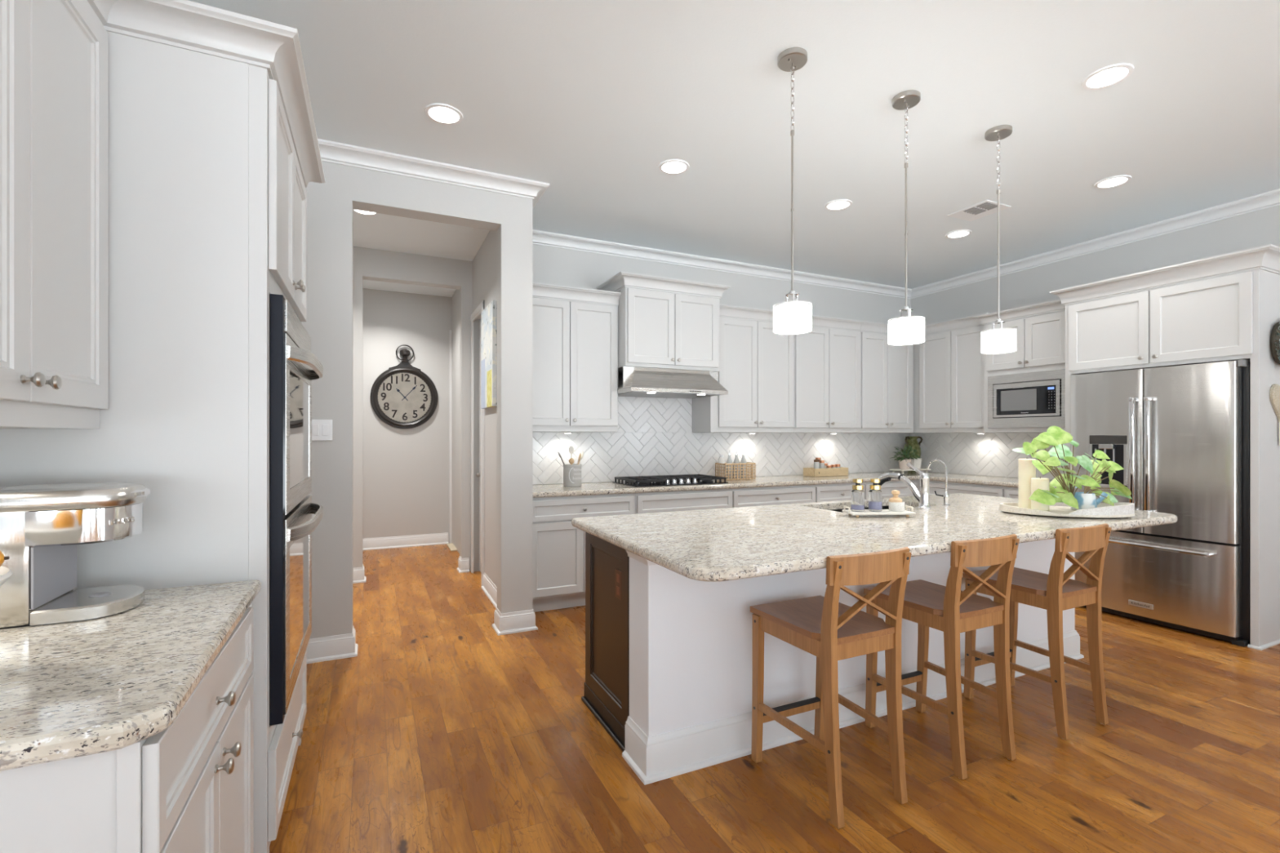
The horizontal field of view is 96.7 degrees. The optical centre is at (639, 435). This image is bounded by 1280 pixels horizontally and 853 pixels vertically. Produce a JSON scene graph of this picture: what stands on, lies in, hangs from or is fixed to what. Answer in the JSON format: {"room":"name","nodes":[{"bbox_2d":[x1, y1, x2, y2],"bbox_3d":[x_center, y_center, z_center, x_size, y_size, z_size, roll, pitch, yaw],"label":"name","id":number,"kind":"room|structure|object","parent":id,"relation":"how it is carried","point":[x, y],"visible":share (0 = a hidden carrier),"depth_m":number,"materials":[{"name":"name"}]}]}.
{"room":"kitchen","nodes":[
{"label":"kitchen","id":0,"kind":"room"},
{"bbox_2d":[362,288,451,542],"bbox_3d":[-2.759,-0.195,6.919,3.100,3.050,0.130,0,0,-25],"label":"wall","id":1,"kind":"structure","parent":0,"point":[406,471],"depth_m":6.83,"materials":[{"name":"grey paint"}]},
{"bbox_2d":[370,344,437,428],"bbox_3d":[-2.806,-0.589,6.790,0.748,1.006,0.124,0,0,-25],"label":"wall clock","id":2,"kind":"object","parent":1,"relation":"attached to","point":[403,396],"visible":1,"depth_m":6.78,"materials":[{"name":"brown metal"}]},
{"bbox_2d":[362,533,448,551],"bbox_3d":[-3.177,1.262,6.634,1.800,0.135,0.029,0,0,-25],"label":"baseboard","id":3,"kind":"structure","parent":1,"relation":"attached to","point":[403,541],"depth_m":6.80,"materials":[{"name":"white paint"}]},
{"bbox_2d":[448,329,452,543],"bbox_3d":[-1.884,0.010,7.247,1.038,2.640,0.022,0,0,-25],"label":"trim","id":4,"kind":"structure","parent":1,"relation":"attached to","point":[450,331],"depth_m":7.03,"materials":[{"name":"white paint"}]},
{"bbox_2d":[352,246,471,571],"bbox_3d":[-2.512,-0.195,5.267,1.840,3.050,0.130,0,0,-25],"label":"wall","id":5,"kind":"structure","parent":0,"point":[368,264],"depth_m":5.38,"materials":[{"name":"grey paint"}]},
{"bbox_2d":[352,564,366,583],"bbox_3d":[-2.909,1.262,5.064,0.849,0.135,0.159,0,0,-25],"label":"baseboard","id":6,"kind":"structure","parent":5,"relation":"attached to","point":[358,573],"depth_m":5.16,"materials":[{"name":"white paint"}]},
{"bbox_2d":[457,555,469,573],"bbox_3d":[-1.745,1.262,5.612,0.099,0.135,0.159,0,0,-25],"label":"baseboard","id":7,"kind":"structure","parent":5,"relation":"attached to","point":[463,563],"depth_m":5.56,"materials":[{"name":"white paint"}]},
{"bbox_2d":[301,160,533,639],"bbox_3d":[-1.721,-0.195,3.539,2.100,3.050,0.150,0,0,-25],"label":"wall","id":8,"kind":"structure","parent":0,"point":[331,204],"depth_m":3.52,"materials":[{"name":"grey paint"}]},
{"bbox_2d":[311,419,332,440],"bbox_3d":[-1.891,-0.035,3.369,0.122,0.124,0.011,0,0,-25],"label":"light switch","id":9,"kind":"object","parent":8,"relation":"attached to","point":[322,429],"visible":0.87,"depth_m":3.37,"materials":[{"name":"white plastic"}]},
{"bbox_2d":[306,626,358,663],"bbox_3d":[-2.113,1.262,3.338,0.819,0.135,0.179,0,0,-25],"label":"baseboard","id":10,"kind":"structure","parent":8,"relation":"attached to","point":[344,646],"depth_m":3.39,"materials":[{"name":"white paint"}]},
{"bbox_2d":[451,230,497,586],"bbox_3d":[-1.595,-0.195,5.610,0.110,3.050,3.490,0,0,-25],"label":"wall","id":11,"kind":"structure","parent":0,"point":[484,264],"depth_m":5.30,"materials":[{"name":"grey paint"}]},
{"bbox_2d":[470,300,484,586],"bbox_3d":[-1.514,0.070,5.283,0.020,2.520,0.670,0,0,-25],"label":"trim","id":12,"kind":"structure","parent":11,"relation":"attached to","point":[481,307],"depth_m":5.03,"materials":[{"name":"white paint"}]},
{"bbox_2d":[475,320,480,571],"bbox_3d":[-1.464,0.095,5.340,0.072,2.450,0.560,0,0,-25],"label":"door","id":13,"kind":"structure","parent":11,"relation":"in","point":[478,474],"depth_m":5.53,"materials":[{"name":"white paint"}]},
{"bbox_2d":[480,299,497,408],"bbox_3d":[-1.255,-0.652,4.714,0.034,0.835,0.520,0,0,-25],"label":"canvas painting","id":14,"kind":"object","parent":11,"relation":"attached to","point":[489,315],"visible":1,"depth_m":4.59},
{"bbox_2d":[480,572,537,635],"bbox_3d":[-1.092,1.262,4.416,0.273,0.135,1.259,0,0,-25],"label":"baseboard","id":15,"kind":"structure","parent":11,"relation":"attached to","point":[515,622],"depth_m":3.88,"materials":[{"name":"white paint"}]},
{"bbox_2d":[533,244,910,484],"bbox_3d":[1.108,-0.195,5.865,5.000,3.050,0.150,0,0,-25],"label":"wall","id":16,"kind":"structure","parent":0,"point":[551,264],"depth_m":5.69,"materials":[{"name":"grey paint"}]},
{"bbox_2d":[533,282,621,431],"bbox_3d":[-0.639,-0.617,4.737,0.874,1.163,0.400,0,0,-25],"label":"upper cabinet","id":17,"kind":"object","parent":16,"relation":"attached to","point":[575,329],"visible":0.87,"depth_m":4.61,"materials":[{"name":"grey paint"}]},
{"bbox_2d":[596,271,730,371],"bbox_3d":[0.205,-0.950,5.046,1.052,0.750,0.558,0,0,-25],"label":"upper cabinet","id":18,"kind":"object","parent":16,"relation":"attached to","point":[664,322],"visible":0.92,"depth_m":4.81,"materials":[{"name":"grey paint"}]},
{"bbox_2d":[617,366,728,398],"bbox_3d":[0.211,-0.464,4.997,0.933,0.219,0.626,0,0,-25],"label":"range hood","id":19,"kind":"object","parent":18,"relation":"attached to","point":[633,381],"visible":0.92,"depth_m":4.78,"materials":[{"name":"silver metal"}]},
{"bbox_2d":[692,303,793,432],"bbox_3d":[1.020,-0.617,5.517,0.960,1.163,0.400,0,0,-25],"label":"upper cabinet","id":20,"kind":"object","parent":16,"relation":"attached to","point":[756,359],"visible":0.9,"depth_m":5.37,"materials":[{"name":"grey paint"}]},
{"bbox_2d":[533,395,1065,484],"bbox_3d":[1.497,-0.080,4.806,4.796,0.989,2.095,0,0,-25],"label":"backsplash","id":21,"kind":"structure","parent":16,"relation":"attached to","point":[655,436],"depth_m":5.59,"materials":[{"name":"white tile"}]},
{"bbox_2d":[793,314,864,432],"bbox_3d":[1.850,-0.617,5.908,0.871,1.163,0.400,0,0,-25],"label":"upper cabinet","id":22,"kind":"object","parent":16,"relation":"attached to","point":[827,355],"visible":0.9,"depth_m":5.75,"materials":[{"name":"grey paint"}]},
{"bbox_2d":[859,320,913,432],"bbox_3d":[2.611,-0.617,6.266,0.808,1.163,0.400,0,0,-25],"label":"upper cabinet","id":23,"kind":"object","parent":16,"relation":"attached to","point":[886,367],"visible":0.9,"depth_m":6.10,"materials":[{"name":"grey paint"}]},
{"bbox_2d":[189,0,1279,297],"bbox_3d":[0.735,-1.750,0.788,10.400,0.060,15.200,0,0,-25],"label":"ceiling","id":24,"kind":"structure","parent":0,"point":[587,100],"depth_m":3.04,"materials":[{"name":"white paint"}]},
{"bbox_2d":[352,208,378,215],"bbox_3d":[-2.089,-1.716,4.322,0.196,0.006,0.196,0,0,-25],"label":"recessed light","id":25,"kind":"object","parent":24,"relation":"in","point":[368,213],"visible":0.36,"depth_m":4.37,"materials":[{"name":"white plastic"}]},
{"bbox_2d":[424,102,462,124],"bbox_3d":[-1.047,-1.716,3.037,0.196,0.006,0.196,0,0,-25],"label":"recessed light","id":26,"kind":"object","parent":24,"relation":"in","point":[442,113],"visible":1,"depth_m":3.03,"materials":[{"name":"white plastic"}]},
{"bbox_2d":[658,159,689,174],"bbox_3d":[0.217,-1.716,3.632,0.196,0.006,0.196,0,0,-25],"label":"recessed light","id":27,"kind":"object","parent":24,"relation":"in","point":[672,166],"visible":1,"depth_m":3.62,"materials":[{"name":"white plastic"}]},
{"bbox_2d":[774,47,809,332],"bbox_3d":[0.691,-1.097,2.580,0.170,1.244,0.170,0,0,-25],"label":"pendant light","id":28,"kind":"object","parent":24,"relation":"hanging from","point":[793,317],"visible":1,"depth_m":2.55,"materials":[{"name":"white glass"}]},
{"bbox_2d":[824,199,852,210],"bbox_3d":[1.474,-1.716,4.227,0.196,0.006,0.196,0,0,-25],"label":"recessed light","id":29,"kind":"object","parent":24,"relation":"in","point":[838,204],"visible":1,"depth_m":4.21,"materials":[{"name":"white plastic"}]},
{"bbox_2d":[889,89,923,343],"bbox_3d":[1.353,-1.097,2.891,0.170,1.244,0.170,0,0,-25],"label":"pendant light","id":30,"kind":"object","parent":24,"relation":"hanging from","point":[908,329],"visible":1,"depth_m":2.86,"materials":[{"name":"silver metal"}]},
{"bbox_2d":[945,229,971,238],"bbox_3d":[2.708,-1.716,4.837,0.196,0.006,0.196,0,0,-25],"label":"recessed light","id":31,"kind":"object","parent":24,"relation":"in","point":[957,233],"visible":1,"depth_m":4.83,"materials":[{"name":"white plastic"}]},
{"bbox_2d":[947,200,1011,221],"bbox_3d":[2.586,-1.714,4.345,0.280,0.012,0.320,0,0,-25],"label":"ceiling vent","id":32,"kind":"object","parent":24,"relation":"in","point":[987,207],"visible":0.98,"depth_m":4.33,"materials":[{"name":"white plastic"}]},
{"bbox_2d":[982,124,1014,352],"bbox_3d":[2.020,-1.097,3.205,0.170,1.244,0.170,0,0,-25],"label":"pendant light","id":33,"kind":"object","parent":24,"relation":"hanging from","point":[993,340],"visible":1,"depth_m":3.18,"materials":[{"name":"silver metal"}]},
{"bbox_2d":[1080,62,1133,89],"bbox_3d":[2.234,-1.716,2.721,0.196,0.006,0.196,0,0,-25],"label":"recessed light","id":34,"kind":"object","parent":24,"relation":"in","point":[1110,75],"visible":1,"depth_m":2.71,"materials":[{"name":"white plastic"}]},
{"bbox_2d":[1093,174,1131,188],"bbox_3d":[3.194,-1.716,3.846,0.196,0.006,0.196,0,0,-25],"label":"recessed light","id":35,"kind":"object","parent":24,"relation":"in","point":[1113,181],"visible":1,"depth_m":3.83,"materials":[{"name":"white plastic"}]},
{"bbox_2d":[269,544,1279,852],"bbox_3d":[0.825,1.360,0.830,10.200,0.060,15.200,0,0,-25],"label":"floor","id":36,"kind":"structure","parent":0,"point":[444,732],"depth_m":2.30,"materials":[{"name":"brown wood"}]},
{"bbox_2d":[0,604,253,852],"bbox_3d":[-1.188,0.893,1.127,0.666,0.873,0.878,0,0,-25],"label":"base cabinet","id":37,"kind":"object","parent":36,"relation":"on","point":[186,787],"visible":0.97,"depth_m":0.89,"materials":[{"name":"grey paint"}]},
{"bbox_2d":[0,580,261,771],"bbox_3d":[-1.190,0.435,1.111,0.649,0.040,0.907,0,0,-25],"label":"countertop","id":38,"kind":"structure","parent":37,"relation":"on","point":[76,689],"depth_m":1.00,"materials":[{"name":"stone"}]},
{"bbox_2d":[0,566,13,586],"bbox_3d":[-1.190,0.323,0.877,0.300,0.182,0.300,0,0,-25],"label":"fruit bowl","id":39,"kind":"object","parent":38,"relation":"on","point":[5,573],"visible":1,"depth_m":0.97,"materials":[{"name":"white ceramic"}]},
{"bbox_2d":[0,551,9,566],"bbox_3d":[-1.099,0.205,0.919,0.090,0.080,0.088,0,0,24],"label":"mango","id":40,"kind":"object","parent":39,"relation":"on","point":[2,557],"visible":1,"depth_m":0.94,"materials":[{"name":"brown food"}]},
{"bbox_2d":[0,482,151,629],"bbox_3d":[-1.391,0.265,1.314,0.402,0.298,0.223,0,0,-25],"label":"coffee maker","id":41,"kind":"object","parent":38,"relation":"on","point":[42,526],"visible":1,"depth_m":1.27,"materials":[{"name":"silver metal"}]},
{"bbox_2d":[30,584,144,626],"bbox_3d":[-1.296,0.396,1.363,0.160,0.032,0.210,0,0,-25],"label":"drip tray","id":42,"kind":"object","parent":41,"relation":"on","point":[66,605],"depth_m":1.31,"materials":[{"name":"grey metal"}]},
{"bbox_2d":[0,0,324,852],"bbox_3d":[-1.536,0.084,1.946,0.734,2.492,1.060,0,0,-25],"label":"tall cabinet","id":43,"kind":"object","parent":36,"relation":"on","point":[214,151],"visible":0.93,"depth_m":1.59,"materials":[{"name":"grey paint"}]},
{"bbox_2d":[269,293,323,725],"bbox_3d":[-1.445,0.222,1.994,0.563,1.300,0.810,0,0,-25],"label":"double oven","id":44,"kind":"object","parent":43,"relation":"in","point":[291,360],"visible":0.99,"depth_m":1.79,"materials":[{"name":"silver metal"}]},
{"bbox_2d":[446,543,457,551],"bbox_3d":[-1.940,1.323,6.906,0.730,0.014,0.450,0,0,-25],"label":"door mat","id":45,"kind":"object","parent":36,"relation":"on","point":[451,546],"visible":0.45,"depth_m":6.72,"materials":[{"name":"beige fabric"}]},
{"bbox_2d":[533,493,635,612],"bbox_3d":[-0.564,0.894,4.623,0.913,0.872,0.653,0,0,-25],"label":"base cabinet","id":46,"kind":"object","parent":36,"relation":"on","point":[558,546],"visible":0.35,"depth_m":4.31,"materials":[{"name":"grey paint"}]},
{"bbox_2d":[635,488,732,514],"bbox_3d":[0.268,0.894,5.015,0.921,0.872,0.653,0,0,-25],"label":"drawer","id":47,"kind":"object","parent":36,"relation":"on","point":[699,500],"visible":0.06,"depth_m":4.74,"materials":[{"name":"grey paint"}]},
{"bbox_2d":[731,484,815,507],"bbox_3d":[1.108,0.894,5.410,0.932,0.872,0.653,0,0,-25],"label":"drawer","id":48,"kind":"object","parent":36,"relation":"on","point":[785,495],"visible":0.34,"depth_m":5.13,"materials":[{"name":"grey paint"}]},
{"bbox_2d":[750,546,911,829],"bbox_3d":[0.722,0.869,2.196,0.380,0.923,0.476,0,0,-25],"label":"bar stool","id":49,"kind":"object","parent":36,"relation":"on","point":[830,630],"visible":1,"depth_m":2.07,"materials":[{"name":"brown wood"}]},
{"bbox_2d":[581,532,1084,785],"bbox_3d":[1.177,0.893,3.136,2.924,0.874,0.767,0,0,-25],"label":"kitchen island","id":50,"kind":"object","parent":36,"relation":"on","point":[668,654],"visible":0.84,"depth_m":2.41,"materials":[{"name":"white paint"}]},
{"bbox_2d":[615,568,621,600],"bbox_3d":[-0.091,0.647,2.480,0.008,0.125,0.075,0,0,-25],"label":"outlet","id":51,"kind":"object","parent":50,"relation":"attached to","point":[618,571],"depth_m":2.48,"materials":[{"name":"brown metal"}]},
{"bbox_2d":[571,493,1177,582],"bbox_3d":[1.260,0.435,2.941,2.975,0.040,1.270,0,0,-25],"label":"island countertop","id":52,"kind":"structure","parent":50,"relation":"on","point":[728,544],"depth_m":2.53,"materials":[{"name":"stone"}]},
{"bbox_2d":[831,505,888,512],"bbox_3d":[1.372,0.560,3.403,0.804,0.209,0.394,0,0,-25],"label":"sink","id":53,"kind":"object","parent":52,"relation":"in","point":[883,507],"visible":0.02,"depth_m":3.64,"materials":[{"name":"grey metal"}]},
{"bbox_2d":[842,505,915,517],"bbox_3d":[1.231,0.389,2.939,0.340,0.052,0.130,0,0,-3],"label":"soap tray","id":54,"kind":"object","parent":52,"relation":"on","point":[885,512],"visible":0.96,"depth_m":2.90,"materials":[{"name":"white ceramic"}]},
{"bbox_2d":[850,478,864,511],"bbox_3d":[1.123,0.304,2.933,0.066,0.168,0.066,0,0,-25],"label":"soap bottle","id":55,"kind":"object","parent":54,"relation":"on","point":[857,494],"visible":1,"depth_m":2.91,"materials":[{"name":"clear glass"}]},
{"bbox_2d":[868,478,882,511],"bbox_3d":[1.215,0.304,2.938,0.066,0.168,0.066,0,0,-25],"label":"soap bottle","id":56,"kind":"object","parent":54,"relation":"on","point":[875,494],"visible":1,"depth_m":2.91,"materials":[{"name":"clear glass"}]},
{"bbox_2d":[888,501,904,511],"bbox_3d":[1.329,0.364,2.944,0.076,0.048,0.076,0,0,-25],"label":"brush holder","id":57,"kind":"object","parent":54,"relation":"on","point":[895,507],"visible":0.92,"depth_m":2.91,"materials":[{"name":"ceramic"}]},
{"bbox_2d":[888,489,902,502],"bbox_3d":[1.321,0.321,2.941,0.064,0.082,0.064,0,0,-25],"label":"scrub brush","id":58,"kind":"object","parent":57,"relation":"in","point":[895,493],"visible":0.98,"depth_m":2.92,"materials":[{"name":"brown wood"}]},
{"bbox_2d":[877,462,931,509],"bbox_3d":[1.565,0.285,3.399,0.068,0.260,0.377,0,0,-25],"label":"kitchen faucet","id":59,"kind":"object","parent":52,"relation":"on","point":[923,497],"visible":0.96,"depth_m":3.28,"materials":[{"name":"silver metal"}]},
{"bbox_2d":[926,459,950,506],"bbox_3d":[1.789,0.277,3.416,0.046,0.275,0.152,0,0,-25],"label":"filter faucet","id":60,"kind":"object","parent":52,"relation":"on","point":[945,495],"visible":1,"depth_m":3.37,"materials":[{"name":"silver metal"}]},
{"bbox_2d":[1000,502,1134,518],"bbox_3d":[2.250,0.380,3.015,0.599,0.070,0.360,0,0,12],"label":"oval tray","id":61,"kind":"object","parent":52,"relation":"on","point":[1119,510],"visible":0.89,"depth_m":2.87,"materials":[{"name":"white ceramic"}]},
{"bbox_2d":[1017,457,1035,508],"bbox_3d":[2.107,0.254,3.097,0.080,0.275,0.080,0,0,-25],"label":"pillar candle","id":62,"kind":"object","parent":61,"relation":"on","point":[1026,469],"visible":0.77,"depth_m":3.07,"materials":[{"name":"beige wax"}]},
{"bbox_2d":[1031,476,1049,511],"bbox_3d":[2.109,0.303,2.998,0.080,0.177,0.080,0,0,-25],"label":"pillar candle","id":63,"kind":"object","parent":61,"relation":"on","point":[1041,483],"visible":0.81,"depth_m":2.97,"materials":[{"name":"beige wax"}]},
{"bbox_2d":[1012,426,1101,509],"bbox_3d":[2.083,0.161,2.849,0.628,0.422,0.268,0,0,-33],"label":"pothos plant","id":64,"kind":"object","parent":61,"relation":"on","point":[1065,484],"visible":1,"depth_m":2.87,"materials":[{"name":"green plant"}]},
{"bbox_2d":[1071,486,1108,510],"bbox_3d":[2.365,0.329,3.010,0.180,0.125,0.119,0,0,-25],"label":"watering can","id":65,"kind":"object","parent":61,"relation":"on","point":[1086,500],"visible":0.6,"depth_m":2.97,"materials":[{"name":"blue ceramic"}]},
{"bbox_2d":[1084,449,1132,506],"bbox_3d":[2.549,0.222,3.116,0.462,0.294,0.175,0,0,-40],"label":"pothos plant","id":66,"kind":"object","parent":65,"relation":"in","point":[1117,488],"visible":0.8,"depth_m":3.08,"materials":[{"name":"green plant"}]},
{"bbox_2d":[814,482,864,502],"bbox_3d":[1.815,0.894,5.743,0.626,0.872,0.653,0,0,-25],"label":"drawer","id":67,"kind":"object","parent":36,"relation":"on","point":[837,491],"visible":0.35,"depth_m":5.44,"materials":[{"name":"grey paint"}]},
{"bbox_2d":[863,480,919,499],"bbox_3d":[2.705,0.894,6.162,1.338,0.872,0.653,0,0,-25],"label":"base cabinet","id":68,"kind":"object","parent":36,"relation":"on","point":[886,488],"visible":0.09,"depth_m":5.79,"materials":[{"name":"grey paint"}]},
{"bbox_2d":[533,471,1056,497],"bbox_3d":[1.496,0.436,4.807,4.795,0.040,2.092,0,0,-25],"label":"countertop","id":69,"kind":"structure","parent":68,"relation":"on","point":[595,488],"depth_m":5.11,"materials":[{"name":"stone"}]},
{"bbox_2d":[563,463,582,487],"bbox_3d":[-0.558,0.325,4.709,0.156,0.180,0.158,0,0,-25],"label":"utensil crock","id":70,"kind":"object","parent":69,"relation":"on","point":[571,473],"visible":1,"depth_m":4.65,"materials":[{"name":"grey ceramic"}]},
{"bbox_2d":[568,445,573,457],"bbox_3d":[-0.569,0.231,4.738,0.039,0.298,0.038,0,0,28],"label":"utensil","id":71,"kind":"object","parent":70,"relation":"in","point":[571,450],"visible":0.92,"depth_m":4.73,"materials":[{"name":"white ceramic"}]},
{"bbox_2d":[568,457,573,464],"bbox_3d":[-0.567,0.281,4.667,0.044,0.202,0.063,0,0,-25],"label":"utensil","id":72,"kind":"object","parent":70,"relation":"in","point":[571,460],"visible":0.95,"depth_m":4.64,"materials":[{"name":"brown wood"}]},
{"bbox_2d":[612,474,728,487],"bbox_3d":[0.265,0.389,5.026,0.900,0.054,0.490,0,0,-25],"label":"cooktop","id":73,"kind":"object","parent":69,"relation":"in","point":[686,479],"visible":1,"depth_m":4.91,"materials":[{"name":"black glass"}]},
{"bbox_2d":[715,462,755,480],"bbox_3d":[0.910,0.335,5.423,0.345,0.159,0.176,0,0,-25],"label":"wicker basket","id":74,"kind":"object","parent":69,"relation":"on","point":[750,466],"visible":0.72,"depth_m":5.36,"materials":[{"name":"wicker"}]},
{"bbox_2d":[718,454,724,477],"bbox_3d":[0.775,0.292,5.410,0.060,0.224,0.059,0,0,-25],"label":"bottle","id":75,"kind":"object","parent":74,"relation":"in","point":[722,460],"visible":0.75,"depth_m":5.39,"materials":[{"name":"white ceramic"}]},
{"bbox_2d":[726,450,733,479],"bbox_3d":[0.849,0.270,5.395,0.064,0.269,0.063,0,0,-25],"label":"oil bottle","id":76,"kind":"object","parent":74,"relation":"in","point":[729,460],"visible":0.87,"depth_m":5.38,"materials":[{"name":"clear glass"}]},
{"bbox_2d":[733,449,739,478],"bbox_3d":[0.921,0.270,5.429,0.064,0.269,0.063,0,0,-25],"label":"oil bottle","id":77,"kind":"object","parent":74,"relation":"in","point":[736,460],"visible":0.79,"depth_m":5.41,"materials":[{"name":"clear glass"}]},
{"bbox_2d":[740,449,746,478],"bbox_3d":[0.994,0.270,5.463,0.064,0.269,0.063,0,0,-25],"label":"oil bottle","id":78,"kind":"object","parent":74,"relation":"in","point":[743,460],"visible":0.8,"depth_m":5.44,"materials":[{"name":"clear glass"}]},
{"bbox_2d":[803,466,848,476],"bbox_3d":[1.935,0.372,5.922,0.455,0.084,0.172,0,0,-25],"label":"box","id":79,"kind":"object","parent":69,"relation":"on","point":[810,472],"visible":0.9,"depth_m":5.84,"materials":[{"name":"brown wood"}]},
{"bbox_2d":[813,459,819,468],"bbox_3d":[1.807,0.323,5.824,0.056,0.163,0.056,0,0,-25],"label":"spice jar","id":80,"kind":"object","parent":79,"relation":"in","point":[816,462],"visible":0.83,"depth_m":5.80,"materials":[{"name":"clear glass"}]},
{"bbox_2d":[819,460,824,468],"bbox_3d":[1.871,0.328,5.854,0.056,0.153,0.056,0,0,-25],"label":"spice jar","id":81,"kind":"object","parent":79,"relation":"in","point":[821,462],"visible":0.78,"depth_m":5.83,"materials":[{"name":"clear glass"}]},
{"bbox_2d":[888,468,930,474],"bbox_3d":[2.984,0.390,6.283,0.450,0.051,0.170,0,0,-25],"label":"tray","id":82,"kind":"object","parent":69,"relation":"on","point":[892,469],"visible":0.66,"depth_m":6.21,"materials":[{"name":"white ceramic"}]},
{"bbox_2d":[889,443,920,469],"bbox_3d":[2.910,0.222,6.218,0.401,0.282,0.238,0,0,-25],"label":"potted plant","id":83,"kind":"object","parent":82,"relation":"on","point":[903,462],"visible":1,"depth_m":6.20,"materials":[{"name":"green plant"}]},
{"bbox_2d":[905,457,921,468],"bbox_3d":[3.026,0.304,6.298,0.120,0.118,0.120,0,0,-25],"label":"square pot","id":84,"kind":"object","parent":82,"relation":"on","point":[915,463],"visible":0.53,"depth_m":6.25,"materials":[{"name":"white ceramic"}]},
{"bbox_2d":[902,435,922,472],"bbox_3d":[3.150,0.208,6.546,0.223,0.414,0.208,0,0,14],"label":"vase","id":85,"kind":"object","parent":69,"relation":"on","point":[911,441],"visible":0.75,"depth_m":6.50,"materials":[{"name":"green ceramic"}]},
{"bbox_2d":[863,533,1019,779],"bbox_3d":[1.296,0.869,2.471,0.380,0.923,0.476,0,0,-25],"label":"bar stool","id":86,"kind":"object","parent":36,"relation":"on","point":[951,611],"visible":0.91,"depth_m":2.34,"materials":[{"name":"brown wood"}]},
{"bbox_2d":[928,480,1004,497],"bbox_3d":[3.372,0.894,5.665,0.653,0.872,0.860,0,0,-25],"label":"base cabinet","id":87,"kind":"object","parent":36,"relation":"on","point":[940,486],"visible":0.03,"depth_m":5.48,"materials":[{"name":"grey paint"}]},
{"bbox_2d":[1004,486,1063,502],"bbox_3d":[3.683,0.894,5.006,0.653,0.872,0.593,0,0,-25],"label":"base cabinet","id":88,"kind":"object","parent":36,"relation":"on","point":[1010,492],"visible":0.02,"depth_m":5.09,"materials":[{"name":"grey paint"}]},
{"bbox_2d":[962,523,1111,740],"bbox_3d":[1.912,0.869,2.759,0.380,0.923,0.476,0,0,-25],"label":"bar stool","id":89,"kind":"object","parent":36,"relation":"on","point":[1055,593],"visible":0.82,"depth_m":2.62,"materials":[{"name":"brown wood"}]},
{"bbox_2d":[1070,359,1250,646],"bbox_3d":[3.899,0.424,4.165,0.898,1.812,0.982,0,0,-25],"label":"refrigerator","id":90,"kind":"object","parent":36,"relation":"on","point":[1180,436],"visible":0.8,"depth_m":3.84,"materials":[{"name":"silver metal"}]},
{"bbox_2d":[1048,244,1279,650],"bbox_3d":[3.951,0.084,4.195,0.873,2.492,1.247,0,0,-25],"label":"tall cabinet","id":91,"kind":"object","parent":36,"relation":"on","point":[1225,307],"visible":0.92,"depth_m":3.72,"materials":[{"name":"grey paint"}]},
{"bbox_2d":[1269,383,1279,445],"bbox_3d":[4.113,-0.136,3.649,0.262,0.391,0.024,0,0,-25],"label":"decorative spoon","id":92,"kind":"object","parent":91,"relation":"attached to","point":[1274,393],"visible":1,"depth_m":3.61,"materials":[{"name":"beige"}]},
{"bbox_2d":[1270,321,1279,364],"bbox_3d":[4.118,-0.596,3.624,0.314,0.338,0.079,0,0,-25],"label":"wreath","id":93,"kind":"object","parent":91,"relation":"attached to","point":[1275,334],"visible":1,"depth_m":3.59,"materials":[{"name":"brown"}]},
{"bbox_2d":[910,204,1279,478],"bbox_3d":[5.826,-0.195,1.476,0.200,3.050,12.110,0,0,-25],"label":"wall","id":94,"kind":"structure","parent":0,"point":[1260,228],"depth_m":5.00,"materials":[{"name":"grey paint"}]},
{"bbox_2d":[317,138,1279,298],"bbox_3d":[2.650,-1.676,0.064,6.750,0.088,11.660,0,0,-25],"label":"trim","id":95,"kind":"structure","parent":94,"relation":"attached to","point":[332,152],"depth_m":4.80,"materials":[{"name":"white paint"}]},
{"bbox_2d":[906,312,988,433],"bbox_3d":[3.289,-0.617,6.146,0.410,1.163,1.196,0,0,-25],"label":"upper cabinet","id":96,"kind":"object","parent":94,"relation":"attached to","point":[948,360],"visible":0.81,"depth_m":5.91,"materials":[{"name":"grey paint"}]},
{"bbox_2d":[973,298,1065,432],"bbox_3d":[3.675,-0.600,5.205,0.513,1.130,0.960,0,0,-25],"label":"upper cabinet","id":97,"kind":"object","parent":94,"relation":"attached to","point":[1039,328],"visible":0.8,"depth_m":5.10,"materials":[{"name":"grey paint"}]},
{"bbox_2d":[987,368,1065,428],"bbox_3d":[3.616,-0.323,5.200,0.318,0.495,0.694,0,0,-25],"label":"microwave","id":98,"kind":"object","parent":97,"relation":"in","point":[1034,403],"visible":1,"depth_m":5.12,"materials":[{"name":"silver metal"}]},
{"bbox_3d":[-1.912,-0.195,1.703,0.150,3.050,3.010,0,0,-25],"label":"wall","id":99,"kind":"structure","parent":0,"visible":0},
{"bbox_2d":[0,0,117,429],"bbox_3d":[-1.325,-0.590,1.061,0.365,1.144,0.879,0,0,-25],"label":"upper cabinet","id":100,"kind":"object","parent":99,"relation":"attached to","point":[54,54],"visible":0.99,"depth_m":1.26,"materials":[{"name":"grey paint"}]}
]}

